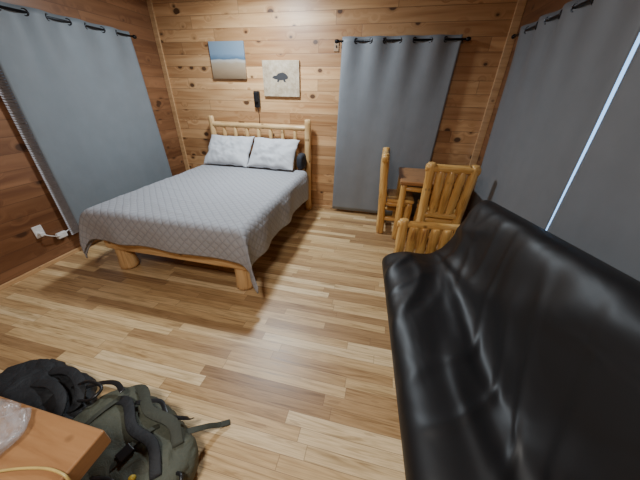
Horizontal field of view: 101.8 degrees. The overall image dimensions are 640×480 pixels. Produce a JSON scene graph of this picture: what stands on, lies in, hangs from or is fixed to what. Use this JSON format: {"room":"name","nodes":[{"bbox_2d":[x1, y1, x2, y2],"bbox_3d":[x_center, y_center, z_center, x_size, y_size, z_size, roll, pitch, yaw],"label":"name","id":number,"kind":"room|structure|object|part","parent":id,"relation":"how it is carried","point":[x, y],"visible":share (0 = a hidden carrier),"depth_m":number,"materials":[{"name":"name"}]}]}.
{"room":"cabin bedroom","nodes":[
{"label":"cabin bedroom","id":0,"kind":"room"},
{"bbox_2d":[0,0,185,284],"bbox_3d":[-2.938,-0.675,1.592,0.100,2.700,5.800,8,30,11],"label":"wall","id":1,"kind":"structure","parent":0,"point":[26,201],"depth_m":2.58,"materials":[{"name":"brown wood"}]},
{"bbox_2d":[0,70,68,208],"bbox_3d":[-2.529,-1.240,2.985,0.020,1.830,1.410,8,30,11],"label":"window","id":2,"kind":"structure","parent":1,"relation":"in","point":[0,70],"depth_m":2.33,"materials":[{"name":"white plastic"}]},
{"bbox_2d":[0,68,78,234],"bbox_3d":[-2.514,-1.216,2.941,0.026,1.909,1.390,8,30,11],"label":"window blind","id":3,"kind":"object","parent":2,"relation":"attached to","point":[5,91],"visible":0.21,"depth_m":2.45,"materials":[{"name":"white plastic"}]},
{"bbox_2d":[0,240,99,290],"bbox_3d":[-2.919,0.519,2.184,0.020,0.040,5.680,8,30,11],"label":"baseboard","id":4,"kind":"structure","parent":1,"relation":"attached to","point":[33,271],"depth_m":2.59,"materials":[{"name":"brown wood"}]},
{"bbox_2d":[31,225,68,238],"bbox_3d":[-2.710,-0.107,2.685,0.075,0.195,0.342,8,30,11],"label":"wall outlet","id":5,"kind":"object","parent":1,"relation":"attached to","point":[37,230],"visible":1,"depth_m":2.57,"materials":[{"name":"white plastic"}]},
{"bbox_2d":[31,225,45,238],"bbox_3d":[-2.770,-0.082,2.561,0.010,0.120,0.080,8,30,11],"label":"outlet plate","id":6,"kind":"object","parent":5,"relation":"attached to","point":[37,229],"depth_m":2.55,"materials":[{"name":"white plastic"}]},
{"bbox_2d":[0,5,136,38],"bbox_3d":[-2.456,-2.103,2.512,0.121,0.042,1.560,8,30,11],"label":"curtain rod","id":7,"kind":"object","parent":1,"relation":"attached to","point":[1,6],"visible":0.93,"depth_m":2.44,"materials":[{"name":"black metal"}]},
{"bbox_2d":[0,1,171,225],"bbox_3d":[-2.427,-1.233,3.037,0.052,2.110,1.501,8,30,11],"label":"curtain","id":8,"kind":"object","parent":7,"relation":"hanging from","point":[80,91],"visible":0.86,"depth_m":2.73,"materials":[{"name":"grey fabric"}]},
{"bbox_2d":[0,206,438,479],"bbox_3d":[-0.786,0.857,1.809,4.600,0.100,5.900,8,30,11],"label":"floor","id":9,"kind":"structure","parent":0,"point":[300,368],"depth_m":1.91,"materials":[{"name":"laminate"}]},
{"bbox_2d":[0,396,110,479],"bbox_3d":[-1.398,1.017,0.789,1.180,0.600,0.814,8,30,11],"label":"side table","id":10,"kind":"object","parent":9,"relation":"on","point":[29,436],"visible":1,"depth_m":0.84,"materials":[{"name":"orange wood"}]},
{"bbox_2d":[0,466,70,479],"bbox_3d":[-1.107,0.757,0.822,0.739,0.193,0.048,3,30,3],"label":"charging cable","id":11,"kind":"object","parent":10,"relation":"on","point":[54,470],"visible":1,"depth_m":0.77,"materials":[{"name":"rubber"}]},
{"bbox_2d":[0,358,124,419],"bbox_3d":[-1.512,0.878,1.415,0.914,0.220,0.422,11,31,17],"label":"backpack","id":12,"kind":"object","parent":9,"relation":"on","point":[50,385],"visible":0.63,"depth_m":1.43,"materials":[{"name":"black fabric"}]},
{"bbox_2d":[73,384,229,479],"bbox_3d":[-0.912,0.994,1.233,0.762,0.220,0.535,7,30,10],"label":"backpack","id":13,"kind":"object","parent":9,"relation":"on","point":[150,441],"visible":0.76,"depth_m":1.21,"materials":[{"name":"green fabric"}]},
{"bbox_2d":[103,115,310,289],"bbox_3d":[-1.111,-0.667,3.081,1.556,1.290,2.103,8,30,11],"label":"bed","id":14,"kind":"object","parent":9,"relation":"on","point":[127,258],"visible":0.31,"depth_m":2.63,"materials":[{"name":"beige wood"}]},
{"bbox_3d":[-1.960,0.126,2.622,0.169,0.330,0.163,8,30,11],"label":"leg","id":15,"kind":"part","parent":14,"relation":"part of","materials":[{"name":"brown wood"}]},
{"bbox_3d":[-1.350,0.100,2.380,1.480,0.135,0.070,8,30,11],"label":"foot rail","id":16,"kind":"part","parent":14,"relation":"part of","materials":[{"name":"brown wood"}]},
{"bbox_2d":[78,164,308,293],"bbox_3d":[-1.119,-0.365,2.993,1.811,0.509,1.982,8,30,11],"label":"quilt","id":17,"kind":"object","parent":14,"relation":"on","point":[231,213],"visible":1,"depth_m":2.34,"materials":[{"name":"grey fabric"}]},
{"bbox_2d":[204,134,254,167],"bbox_3d":[-1.301,-1.281,3.714,0.682,0.366,0.348,7,30,10],"label":"pillow","id":18,"kind":"object","parent":17,"relation":"on","point":[223,150],"visible":1,"depth_m":3.63,"materials":[{"name":"grey fabric"}]},
{"bbox_2d":[246,137,299,170],"bbox_3d":[-0.646,-1.190,3.585,0.685,0.364,0.360,8,30,12],"label":"pillow","id":19,"kind":"object","parent":17,"relation":"on","point":[274,154],"visible":1,"depth_m":3.50,"materials":[{"name":"grey fabric"}]},
{"bbox_2d":[297,153,306,169],"bbox_3d":[-0.252,-1.085,3.584,0.109,0.215,0.228,8,30,11],"label":"cushion","id":20,"kind":"object","parent":17,"relation":"on","point":[301,158],"visible":1,"depth_m":3.50,"materials":[{"name":"fabric"}]},
{"bbox_3d":[-1.587,-1.235,4.068,0.104,1.290,0.104,8,30,11],"label":"headboard post","id":21,"kind":"part","parent":14,"relation":"part of","materials":[{"name":"beige wood"}]},
{"bbox_3d":[-0.697,0.292,2.375,0.165,0.330,0.157,8,30,11],"label":"leg","id":22,"kind":"part","parent":14,"relation":"part of","materials":[{"name":"brown wood"}]},
{"bbox_3d":[-0.872,-1.607,3.667,1.450,0.077,0.078,8,30,11],"label":"headboard rail","id":23,"kind":"part","parent":14,"relation":"part of","materials":[{"name":"beige wood"}]},
{"bbox_3d":[-0.175,-1.048,3.792,0.104,1.290,0.103,8,30,11],"label":"headboard post","id":24,"kind":"part","parent":14,"relation":"part of","materials":[{"name":"beige wood"}]},
{"bbox_2d":[376,147,413,233],"bbox_3d":[0.963,-0.609,3.331,0.453,1.024,0.510,8,30,11],"label":"dining chair","id":25,"kind":"object","parent":9,"relation":"on","point":[391,195],"visible":0.91,"depth_m":3.21,"materials":[{"name":"wood"}]},
{"bbox_3d":[0.773,-0.540,3.202,0.153,1.023,0.099,-5,30,-11],"label":"leg","id":26,"kind":"part","parent":25,"relation":"part of","materials":[{"name":"wood"}]},
{"bbox_3d":[0.796,-1.029,3.141,0.088,0.091,0.510,8,30,11],"label":"rail","id":27,"kind":"part","parent":25,"relation":"part of","materials":[{"name":"wood"}]},
{"bbox_3d":[1.027,-0.565,3.338,0.320,0.040,0.410,8,30,11],"label":"seat","id":28,"kind":"part","parent":25,"relation":"part of","materials":[{"name":"brown wood"}]},
{"bbox_3d":[1.089,-0.257,3.292,0.085,0.450,0.089,8,30,11],"label":"leg","id":29,"kind":"part","parent":25,"relation":"part of","materials":[{"name":"brown wood"}]},
{"bbox_2d":[391,167,463,239],"bbox_3d":[1.324,-0.442,3.315,0.720,0.760,0.680,8,30,11],"label":"dining table","id":30,"kind":"object","parent":9,"relation":"on","point":[407,176],"visible":0.47,"depth_m":3.08,"materials":[{"name":"brown wood"}]},
{"bbox_3d":[1.090,-0.601,3.631,0.082,0.716,0.085,8,30,11],"label":"leg","id":31,"kind":"part","parent":30,"relation":"part of","materials":[{"name":"brown wood"}]},
{"bbox_3d":[0.958,-0.331,3.148,0.082,0.716,0.080,8,30,11],"label":"leg","id":32,"kind":"part","parent":30,"relation":"part of","materials":[{"name":"brown wood"}]},
{"bbox_3d":[1.265,-0.553,2.938,0.620,0.059,0.058,8,30,11],"label":"apron rail","id":33,"kind":"part","parent":30,"relation":"part of","materials":[{"name":"wood"}]},
{"bbox_2d":[413,162,481,248],"bbox_3d":[1.352,-0.392,2.963,0.510,1.024,0.453,8,30,11],"label":"dining chair","id":34,"kind":"object","parent":9,"relation":"on","point":[440,208],"visible":0.67,"depth_m":2.69,"materials":[{"name":"brown wood"}]},
{"bbox_3d":[1.221,-0.249,3.285,0.086,0.450,0.085,8,30,11],"label":"leg","id":35,"kind":"part","parent":34,"relation":"part of","materials":[{"name":"brown wood"}]},
{"bbox_3d":[1.136,-0.344,2.869,0.099,1.023,0.158,26,38,37],"label":"leg","id":36,"kind":"part","parent":34,"relation":"part of","materials":[{"name":"brown wood"}]},
{"bbox_3d":[1.316,-0.277,2.856,0.340,0.081,0.082,8,30,11],"label":"rail","id":37,"kind":"part","parent":34,"relation":"part of","materials":[{"name":"brown wood"}]},
{"bbox_3d":[1.319,-0.703,2.585,0.510,0.091,0.088,8,30,11],"label":"rail","id":38,"kind":"part","parent":34,"relation":"part of","materials":[{"name":"wood"}]},
{"bbox_3d":[1.498,-0.296,2.799,0.099,1.023,0.153,-5,30,-11],"label":"leg","id":39,"kind":"part","parent":34,"relation":"part of","materials":[{"name":"brown wood"}]},
{"bbox_2d":[382,200,639,479],"bbox_3d":[0.782,0.480,1.347,0.766,1.070,2.127,5,30,7],"label":"futon","id":40,"kind":"object","parent":9,"relation":"on","point":[515,348],"visible":1,"depth_m":1.03,"materials":[{"name":"black leather"}]},
{"bbox_3d":[0.701,0.129,2.341,0.088,0.700,0.095,5,30,7],"label":"arm post","id":41,"kind":"part","parent":40,"relation":"part of","materials":[{"name":"brown wood"}]},
{"bbox_3d":[0.950,-0.116,2.173,0.590,0.063,0.064,5,30,7],"label":"arm rail","id":42,"kind":"part","parent":40,"relation":"part of","materials":[{"name":"brown wood"}]},
{"bbox_2d":[152,0,517,205],"bbox_3d":[-0.095,-1.739,3.585,4.400,2.700,0.100,8,30,11],"label":"wall","id":43,"kind":"structure","parent":0,"point":[306,31],"depth_m":3.27,"materials":[{"name":"brown wood"}]},
{"bbox_2d":[146,0,189,170],"bbox_3d":[-2.216,-2.010,3.932,0.070,2.650,0.025,8,30,11],"label":"trim","id":44,"kind":"structure","parent":43,"relation":"attached to","point":[149,2],"depth_m":3.75,"materials":[{"name":"brown wood"}]},
{"bbox_2d":[208,41,246,78],"bbox_3d":[-1.221,-2.380,3.451,0.495,0.415,0.030,8,30,11],"label":"picture","id":45,"kind":"object","parent":43,"relation":"attached to","point":[228,61],"visible":1,"depth_m":3.43},
{"bbox_2d":[253,91,260,123],"bbox_3d":[-0.877,-1.676,3.728,0.080,0.800,0.075,8,30,11],"label":"reading lamp","id":46,"kind":"object","parent":43,"relation":"attached to","point":[257,102],"visible":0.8,"depth_m":3.56,"materials":[{"name":"black plastic"}]},
{"bbox_2d":[262,60,299,96],"bbox_3d":[-0.507,-2.111,3.408,0.500,0.405,0.032,8,30,11],"label":"picture","id":47,"kind":"object","parent":43,"relation":"attached to","point":[281,78],"visible":1,"depth_m":3.39,"materials":[{"name":"paint"}]},
{"bbox_2d":[334,41,338,51],"bbox_3d":[0.197,-2.316,3.112,0.060,0.100,0.022,8,30,11],"label":"wall switch","id":48,"kind":"object","parent":43,"relation":"attached to","point":[336,46],"visible":0.88,"depth_m":3.11,"materials":[{"name":"beige plastic"}]},
{"bbox_2d":[301,203,413,217],"bbox_3d":[-0.134,-0.557,4.185,4.400,0.050,0.020,8,30,11],"label":"baseboard","id":49,"kind":"structure","parent":43,"relation":"attached to","point":[303,204],"depth_m":4.13,"materials":[{"name":"brown wood"}]},
{"bbox_2d":[335,37,470,43],"bbox_3d":[0.894,-2.239,2.920,1.470,0.042,0.101,8,30,11],"label":"curtain rod","id":50,"kind":"object","parent":43,"relation":"attached to","point":[466,38],"visible":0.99,"depth_m":2.86,"materials":[{"name":"black metal"}]},
{"bbox_2d":[332,34,462,216],"bbox_3d":[0.854,-1.335,3.402,1.321,2.130,0.046,8,30,11],"label":"curtain","id":51,"kind":"object","parent":50,"relation":"hanging from","point":[393,95],"visible":0.92,"depth_m":3.23,"materials":[{"name":"grey fabric"}]},
{"bbox_2d":[465,0,526,180],"bbox_3d":[1.993,-1.454,3.107,0.080,2.650,0.025,8,30,11],"label":"trim","id":52,"kind":"structure","parent":43,"relation":"attached to","point":[519,10],"depth_m":2.90,"materials":[{"name":"brown wood"}]},
{"bbox_2d":[461,0,571,222],"bbox_3d":[1.441,-0.097,0.734,0.100,2.700,5.800,8,30,11],"label":"wall","id":53,"kind":"structure","parent":0,"point":[534,9],"depth_m":2.60,"materials":[{"name":"brown wood"}]},
{"bbox_2d":[511,0,590,38],"bbox_3d":[1.581,-1.239,1.176,0.091,0.042,3.400,8,30,11],"label":"curtain rod","id":54,"kind":"object","parent":53,"relation":"attached to","point":[513,36],"visible":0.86,"depth_m":1.95,"materials":[{"name":"black metal"}]},
{"bbox_2d":[467,0,639,229],"bbox_3d":[1.703,-0.720,2.281,0.048,2.075,1.661,8,30,11],"label":"curtain","id":55,"kind":"object","parent":54,"relation":"hanging from","point":[563,73],"visible":0.74,"depth_m":1.83,"materials":[{"name":"fabric"}]},
{"bbox_2d":[547,43,639,280],"bbox_3d":[1.349,0.014,0.968,0.044,2.075,1.451,8,30,11],"label":"curtain","id":56,"kind":"object","parent":54,"relation":"hanging from","point":[598,213],"visible":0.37,"depth_m":1.30,"materials":[{"name":"fabric"}]},
{"bbox_2d":[546,33,639,230],"bbox_3d":[1.635,-0.631,1.678,0.020,1.470,2.200,8,30,11],"label":"window","id":57,"kind":"structure","parent":53,"relation":"in","point":[637,41],"depth_m":1.47,"materials":[{"name":"white plastic"}]}
]}

